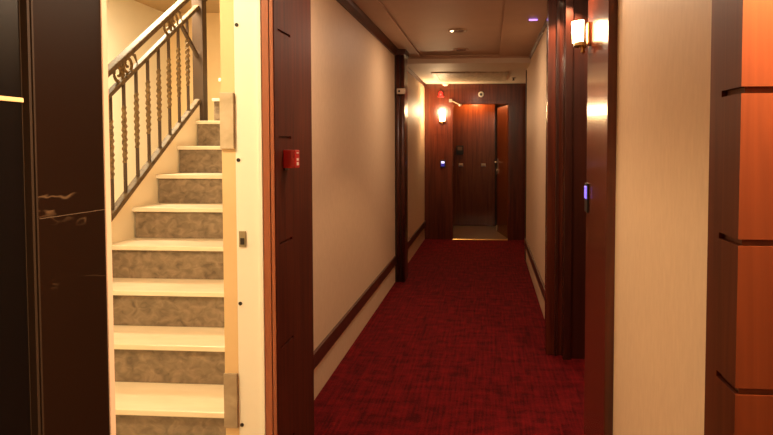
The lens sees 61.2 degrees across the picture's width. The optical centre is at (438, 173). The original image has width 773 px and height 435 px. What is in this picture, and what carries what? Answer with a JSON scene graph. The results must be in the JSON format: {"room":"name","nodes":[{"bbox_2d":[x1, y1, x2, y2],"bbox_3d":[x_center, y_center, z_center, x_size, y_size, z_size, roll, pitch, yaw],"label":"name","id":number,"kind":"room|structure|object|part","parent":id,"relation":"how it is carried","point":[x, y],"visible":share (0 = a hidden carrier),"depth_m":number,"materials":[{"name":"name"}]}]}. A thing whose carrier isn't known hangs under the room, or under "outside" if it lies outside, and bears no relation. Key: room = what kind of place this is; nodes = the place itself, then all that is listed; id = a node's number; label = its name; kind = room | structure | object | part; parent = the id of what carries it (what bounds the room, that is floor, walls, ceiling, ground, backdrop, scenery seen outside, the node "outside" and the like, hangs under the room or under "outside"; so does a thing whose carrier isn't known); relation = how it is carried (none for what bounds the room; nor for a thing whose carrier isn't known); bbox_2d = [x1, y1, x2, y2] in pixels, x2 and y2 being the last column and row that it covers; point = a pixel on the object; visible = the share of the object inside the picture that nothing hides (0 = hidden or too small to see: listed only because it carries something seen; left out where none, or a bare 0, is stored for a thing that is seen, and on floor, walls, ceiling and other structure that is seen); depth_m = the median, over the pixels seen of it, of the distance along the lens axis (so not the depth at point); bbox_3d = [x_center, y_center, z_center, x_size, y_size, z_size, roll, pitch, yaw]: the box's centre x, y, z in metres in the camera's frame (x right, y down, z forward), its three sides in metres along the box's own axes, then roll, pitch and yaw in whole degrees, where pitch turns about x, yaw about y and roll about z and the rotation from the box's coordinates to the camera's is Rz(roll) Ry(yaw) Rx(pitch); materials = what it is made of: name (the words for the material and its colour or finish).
{"room":"hotel corridor","nodes":[
{"label":"hotel corridor","id":0,"kind":"room"},
{"bbox_2d":[0,0,109,434],"bbox_3d":[-1.015,0.001,-0.486,0.150,2.950,4.076,0,3,4],"label":"wall","id":1,"kind":"structure","parent":0,"point":[67,33],"depth_m":1.37,"materials":[{"name":"brown wood"}]},
{"bbox_2d":[0,96,23,102],"bbox_3d":[-0.821,-0.133,1.060,0.006,0.009,0.397,0,3,4],"label":"metal rail","id":2,"kind":"object","parent":1,"relation":"attached to","point":[2,98],"visible":1,"depth_m":1.23,"materials":[{"name":"gold metal"}]},
{"bbox_2d":[19,0,43,434],"bbox_3d":[-0.876,-0.076,1.284,0.156,2.950,0.034,0,3,4],"label":"trim","id":3,"kind":"structure","parent":1,"relation":"attached to","point":[25,6],"depth_m":1.28,"materials":[{"name":"black wood"}]},
{"bbox_2d":[40,209,104,218],"bbox_3d":[-0.794,0.088,1.416,0.001,0.004,0.221,0,3,4],"label":"joint","id":4,"kind":"object","parent":1,"relation":"attached to","point":[102,209],"visible":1,"depth_m":1.40,"materials":[{"name":"brown"}]},
{"bbox_2d":[100,0,115,434],"bbox_3d":[-0.798,0.278,1.547,0.033,2.220,0.020,0,3,4],"label":"trim","id":5,"kind":"structure","parent":1,"relation":"attached to","point":[103,7],"depth_m":1.54,"materials":[{"name":"beige"}]},
{"bbox_2d":[374,0,508,56],"bbox_3d":[0.008,-1.194,4.354,0.930,0.018,5.980,0,3,4],"label":"trim","id":6,"kind":"structure","parent":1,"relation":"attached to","point":[377,2],"depth_m":5.91,"materials":[{"name":"paint"}]},
{"bbox_2d":[106,0,167,201],"bbox_3d":[-3.068,-0.111,3.795,0.100,2.800,6.100,0,3,4],"label":"wall","id":7,"kind":"structure","parent":0,"point":[127,20],"depth_m":6.03,"materials":[{"name":"paint"}]},
{"bbox_2d":[134,0,219,13],"bbox_3d":[-1.946,-1.581,3.645,2.350,0.150,6.100,0,3,4],"label":"ceiling","id":8,"kind":"structure","parent":0,"point":[212,6],"depth_m":6.27,"materials":[{"name":"beige paint"}]},
{"bbox_2d":[167,13,220,127],"bbox_3d":[-1.666,-0.237,6.694,2.250,2.800,0.100,0,3,4],"label":"wall","id":9,"kind":"structure","parent":0,"point":[212,19],"depth_m":6.67,"materials":[{"name":"paint"}]},
{"bbox_2d":[220,0,424,434],"bbox_3d":[-0.539,-0.294,6.283,0.060,2.950,7.480,0,3,4],"label":"wall","id":10,"kind":"structure","parent":0,"point":[353,72],"depth_m":4.49,"materials":[{"name":"paint"}]},
{"bbox_2d":[219,92,234,148],"bbox_3d":[-0.831,-0.206,2.549,0.055,0.220,0.012,0,3,4],"label":"tile","id":11,"kind":"structure","parent":10,"relation":"attached to","point":[227,133],"depth_m":2.54,"materials":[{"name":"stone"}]},
{"bbox_2d":[224,373,238,427],"bbox_3d":[-0.831,0.908,2.597,0.055,0.220,0.012,0,3,4],"label":"tile","id":12,"kind":"structure","parent":10,"relation":"attached to","point":[230,379],"depth_m":2.59,"materials":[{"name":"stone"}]},
{"bbox_2d":[234,0,265,434],"bbox_3d":[-0.744,0.232,2.596,0.111,2.220,0.082,0,3,4],"label":"door frame","id":13,"kind":"structure","parent":10,"relation":"attached to","point":[247,13],"depth_m":2.56,"materials":[{"name":"beige paint"}]},
{"bbox_3d":[-0.776,0.260,2.569,0.028,0.063,0.004,0,3,4],"label":"strike plate","id":14,"kind":"part","parent":13,"relation":"part of","materials":[{"name":"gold metal"}]},
{"bbox_2d":[261,0,277,434],"bbox_3d":[-0.667,0.116,2.552,0.046,2.455,0.008,0,3,4],"label":"trim","id":15,"kind":"structure","parent":10,"relation":"attached to","point":[266,7],"depth_m":2.55,"materials":[{"name":"brown wood"}]},
{"bbox_2d":[314,255,396,368],"bbox_3d":[-0.601,0.995,5.019,0.018,0.088,3.780,0,3,4],"label":"baseboard","id":16,"kind":"structure","parent":10,"relation":"attached to","point":[335,333],"depth_m":4.56,"materials":[{"name":"brown wood"}]},
{"bbox_2d":[336,0,397,55],"bbox_3d":[-0.588,-1.183,4.923,0.045,0.065,3.780,0,3,4],"label":"crown molding","id":17,"kind":"structure","parent":10,"relation":"attached to","point":[350,6],"depth_m":5.15,"materials":[{"name":"brown wood"}]},
{"bbox_2d":[395,49,408,281],"bbox_3d":[-0.395,-0.077,6.979,0.122,2.455,0.300,0,3,4],"label":"column","id":18,"kind":"structure","parent":10,"relation":"attached to","point":[401,78],"depth_m":6.86,"materials":[{"name":"brown wood"}]},
{"bbox_2d":[397,88,405,93],"bbox_3d":[-0.396,-0.857,6.781,0.090,0.060,0.039,0,3,4],"label":"sensor box","id":19,"kind":"object","parent":18,"relation":"attached to","point":[399,90],"visible":1,"depth_m":6.76,"materials":[{"name":"beige plastic"}]},
{"bbox_2d":[407,66,425,86],"bbox_3d":[-0.321,-1.286,8.517,0.025,0.040,2.910,0,3,4],"label":"crown molding","id":20,"kind":"structure","parent":10,"relation":"attached to","point":[409,70],"depth_m":8.61,"materials":[{"name":"brown wood"}]},
{"bbox_2d":[408,221,425,247],"bbox_3d":[-0.325,0.838,8.610,0.018,0.088,2.910,0,3,4],"label":"baseboard","id":21,"kind":"structure","parent":10,"relation":"attached to","point":[415,235],"depth_m":8.77,"materials":[{"name":"brown wood"}]},
{"bbox_2d":[407,56,529,58],"bbox_3d":[0.311,-1.323,7.402,1.457,0.022,0.030,0,3,4],"label":"trim","id":22,"kind":"structure","parent":10,"relation":"attached to","point":[510,56],"depth_m":7.39,"materials":[{"name":"paint"}]},
{"bbox_2d":[314,226,584,434],"bbox_3d":[1.054,1.315,4.569,3.390,0.124,14.350,0,3,4],"label":"floor","id":23,"kind":"structure","parent":0,"point":[455,347],"depth_m":4.37,"materials":[{"name":"carpet"}]},
{"bbox_2d":[268,0,313,434],"bbox_3d":[-0.646,0.105,2.820,0.049,2.455,0.530,0,3,4],"label":"wall panel","id":24,"kind":"object","parent":23,"relation":"on","point":[291,18],"visible":0.74,"depth_m":2.78,"materials":[{"name":"wood"}]},
{"bbox_2d":[283,150,299,169],"bbox_3d":[-0.606,-0.055,2.675,0.051,0.083,0.064,0,3,4],"label":"fire alarm","id":25,"kind":"object","parent":24,"relation":"attached to","point":[291,159],"visible":1,"depth_m":2.64,"materials":[{"name":"red plastic"}]},
{"bbox_2d":[453,238,507,239],"bbox_3d":[0.634,1.013,10.004,0.842,0.012,0.070,0,3,4],"label":"threshold strip","id":26,"kind":"object","parent":23,"relation":"on","point":[453,238],"visible":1,"depth_m":9.98,"materials":[{"name":"gold metal"}]},
{"bbox_2d":[353,0,546,57],"bbox_3d":[0.859,-1.202,2.316,3.450,0.200,10.050,0,3,4],"label":"ceiling","id":27,"kind":"structure","parent":0,"point":[426,23],"depth_m":5.40,"materials":[{"name":"paint"}]},
{"bbox_2d":[448,29,466,32],"bbox_3d":[0.166,-1.258,5.755,0.176,0.017,0.176,0,3,4],"label":"recessed light","id":28,"kind":"object","parent":27,"relation":"in","point":[450,30],"visible":1,"depth_m":5.73,"materials":[{"name":"beige plastic"}]},
{"bbox_2d":[453,48,468,51],"bbox_3d":[0.234,-1.311,6.902,0.176,0.011,0.176,0,3,4],"label":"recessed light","id":29,"kind":"object","parent":27,"relation":"in","point":[456,49],"visible":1,"depth_m":6.87,"materials":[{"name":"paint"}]},
{"bbox_2d":[528,19,537,21],"bbox_3d":[0.747,-1.217,5.168,0.080,0.020,0.064,0,3,4],"label":"ceiling sensor","id":30,"kind":"object","parent":27,"relation":"attached to","point":[529,20],"visible":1,"depth_m":5.14,"materials":[{"name":"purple plastic"}]},
{"bbox_2d":[407,58,530,83],"bbox_3d":[0.993,-1.410,8.616,2.750,0.200,2.500,0,3,4],"label":"ceiling","id":31,"kind":"structure","parent":0,"point":[515,67],"depth_m":7.83,"materials":[{"name":"beige paint"}]},
{"bbox_2d":[431,72,507,81],"bbox_3d":[0.429,-1.311,8.845,0.980,0.018,1.100,0,3,4],"label":"ceiling panel","id":32,"kind":"object","parent":31,"relation":"in","point":[439,76],"visible":1,"depth_m":8.75,"materials":[{"name":"paint"}]},
{"bbox_2d":[425,83,525,239],"bbox_3d":[1.093,-0.224,9.975,2.750,2.488,0.120,0,3,4],"label":"wall","id":33,"kind":"structure","parent":0,"point":[515,92],"depth_m":9.96,"materials":[{"name":"brown wood"}]},
{"bbox_2d":[439,110,445,123],"bbox_3d":[0.049,-0.860,9.928,0.104,0.217,0.079,0,3,4],"label":"wall sconce","id":34,"kind":"object","parent":33,"relation":"attached to","point":[441,112],"visible":1,"depth_m":9.90,"materials":[{"name":"beige glass"}]},
{"bbox_3d":[0.048,-0.883,9.910,0.100,0.170,0.045,0,3,4],"label":"lamp shade","id":35,"kind":"part","parent":34,"relation":"part of","materials":[{"name":"beige glass"}]},
{"bbox_2d":[440,160,444,167],"bbox_3d":[0.059,-0.148,9.985,0.080,0.115,0.025,0,3,4],"label":"card reader","id":36,"kind":"object","parent":33,"relation":"attached to","point":[442,162],"visible":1,"depth_m":9.97,"materials":[{"name":"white plastic"}]},
{"bbox_2d":[433,107,523,231],"bbox_3d":[0.595,-0.054,9.957,1.380,1.910,0.008,0,3,4],"label":"trim","id":37,"kind":"structure","parent":33,"relation":"attached to","point":[514,107],"depth_m":9.96,"materials":[{"name":"brown wood"}]},
{"bbox_2d":[450,100,511,239],"bbox_3d":[0.633,-0.044,9.946,0.938,2.130,0.025,0,3,4],"label":"door frame","id":38,"kind":"structure","parent":33,"relation":"attached to","point":[509,102],"depth_m":9.93,"materials":[{"name":"brown wood"}]},
{"bbox_2d":[494,105,507,237],"bbox_3d":[1.006,-0.042,10.462,0.106,2.058,0.818,0,3,-6],"label":"door","id":39,"kind":"structure","parent":33,"relation":"in","point":[502,112],"depth_m":10.42,"materials":[{"name":"brown wood"}]},
{"bbox_2d":[495,104,507,225],"bbox_3d":[0.723,-0.215,11.681,1.150,2.320,0.100,0,3,4],"label":"wall","id":40,"kind":"structure","parent":0,"point":[496,105],"depth_m":11.60,"materials":[{"name":"brown wood"}]},
{"bbox_2d":[453,104,494,225],"bbox_3d":[0.614,-0.151,11.602,0.765,2.180,0.078,0,3,4],"label":"door","id":41,"kind":"structure","parent":40,"relation":"in","point":[473,125],"depth_m":11.59,"materials":[{"name":"brown wood"}]},
{"bbox_2d":[456,146,462,154],"bbox_3d":[0.373,-0.416,11.585,0.125,0.160,0.026,0,3,4],"label":"intercom","id":42,"kind":"object","parent":41,"relation":"attached to","point":[459,149],"visible":1,"depth_m":11.57,"materials":[{"name":"black plastic"}]},
{"bbox_2d":[526,27,546,318],"bbox_3d":[1.024,-0.050,6.354,0.133,2.455,3.580,0,3,4],"label":"wall","id":43,"kind":"structure","parent":0,"point":[536,71],"depth_m":6.38,"materials":[{"name":"paint"}]},
{"bbox_2d":[525,70,526,260],"bbox_3d":[1.162,-0.095,8.159,0.155,2.388,0.040,0,3,4],"label":"trim","id":44,"kind":"structure","parent":43,"relation":"attached to","point":[526,70],"depth_m":8.14,"materials":[{"name":"brown wood"}]},
{"bbox_2d":[524,238,544,300],"bbox_3d":[0.948,0.935,6.403,0.018,0.088,3.580,0,3,4],"label":"baseboard","id":45,"kind":"structure","parent":43,"relation":"attached to","point":[535,268],"depth_m":6.25,"materials":[{"name":"brown wood"}]},
{"bbox_2d":[529,18,546,58],"bbox_3d":[0.918,-1.245,5.923,0.020,0.030,2.810,0,3,4],"label":"crown molding","id":46,"kind":"structure","parent":43,"relation":"attached to","point":[545,22],"depth_m":5.95,"materials":[{"name":"brown wood"}]},
{"bbox_2d":[544,0,563,354],"bbox_3d":[0.847,0.031,4.514,0.202,2.455,0.120,0,3,4],"label":"door frame","id":47,"kind":"structure","parent":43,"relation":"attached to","point":[551,55],"depth_m":4.46,"materials":[{"name":"brown wood"}]},
{"bbox_2d":[554,0,587,359],"bbox_3d":[0.962,0.033,4.455,0.325,2.455,0.220,0,3,4],"label":"door frame","id":48,"kind":"structure","parent":43,"relation":"attached to","point":[575,62],"depth_m":4.38,"materials":[{"name":"brown wood"}]},
{"bbox_2d":[571,20,590,53],"bbox_3d":[0.624,-0.597,2.862,0.081,0.137,0.109,0,3,4],"label":"wall sconce","id":49,"kind":"object","parent":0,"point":[578,41],"visible":1,"depth_m":2.83,"materials":[{"name":"beige glass"}]},
{"bbox_3d":[0.607,-0.621,2.863,0.047,0.090,0.105,0,3,4],"label":"lamp shade","id":50,"kind":"part","parent":49,"relation":"part of","materials":[{"name":"beige glass"}]},
{"bbox_3d":[0.657,-0.613,2.859,0.014,0.096,0.063,0,3,4],"label":"plate","id":51,"kind":"part","parent":49,"relation":"part of","materials":[{"name":"gold metal"}]},
{"bbox_2d":[613,0,711,434],"bbox_3d":[0.679,0.148,1.827,0.125,2.455,1.230,0,3,4],"label":"wall","id":52,"kind":"structure","parent":0,"point":[664,46],"depth_m":1.79,"materials":[{"name":"paint"}]},
{"bbox_2d":[584,0,617,434],"bbox_3d":[0.819,0.110,2.688,0.339,2.455,0.510,0,3,4],"label":"door frame","id":53,"kind":"structure","parent":52,"relation":"attached to","point":[602,14],"depth_m":2.57,"materials":[{"name":"brown wood"}]},
{"bbox_2d":[584,183,588,212],"bbox_3d":[0.660,0.108,2.910,0.012,0.130,0.080,0,3,4],"label":"card reader","id":54,"kind":"object","parent":53,"relation":"attached to","point":[586,187],"visible":1,"depth_m":2.88,"materials":[{"name":"black plastic"}]},
{"bbox_3d":[-1.896,1.352,3.769,2.250,0.120,5.900,0,3,4],"label":"floor","id":55,"kind":"structure","parent":0,"visible":0},
{"bbox_2d":[111,78,225,434],"bbox_3d":[-1.272,0.265,4.464,1.111,1.991,4.315,0,3,4],"label":"staircase","id":56,"kind":"structure","parent":55,"relation":"on","point":[168,267],"depth_m":3.29,"materials":[{"name":"stone"}]},
{"bbox_2d":[108,0,207,221],"bbox_3d":[-1.831,-0.251,3.708,0.078,2.491,2.541,0,3,4],"label":"stair railing","id":57,"kind":"object","parent":56,"relation":"attached to","point":[198,44],"visible":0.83,"depth_m":4.17,"materials":[{"name":"metal"}]},
{"bbox_3d":[-1.841,-0.548,3.581,0.050,1.491,2.312,0,3,4],"label":"handrail","id":58,"kind":"part","parent":57,"relation":"part of","materials":[{"name":"metal"}]},
{"bbox_3d":[-1.841,0.253,3.616,0.042,1.491,2.312,0,3,4],"label":"rail","id":59,"kind":"part","parent":57,"relation":"part of","materials":[{"name":"metal"}]},
{"bbox_3d":[-1.832,-0.496,3.698,0.036,1.634,2.540,0,3,4],"label":"rail","id":60,"kind":"part","parent":57,"relation":"part of","materials":[{"name":"metal"}]},
{"bbox_3d":[-1.749,-0.963,4.748,0.078,1.160,0.075,0,3,4],"label":"newel post","id":61,"kind":"part","parent":57,"relation":"part of","materials":[{"name":"grey metal"}]},
{"bbox_3d":[2.389,0.266,-0.875,0.100,2.455,3.800,0,3,4],"label":"wall","id":62,"kind":"structure","parent":0,"visible":0},
{"bbox_2d":[704,0,772,434],"bbox_3d":[1.491,0.181,1.073,1.990,2.455,0.150,0,3,4],"label":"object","id":63,"kind":"object","parent":62,"relation":"attached to","point":[739,301],"visible":1,"depth_m":1.08,"materials":[{"name":"wood"}]}
]}

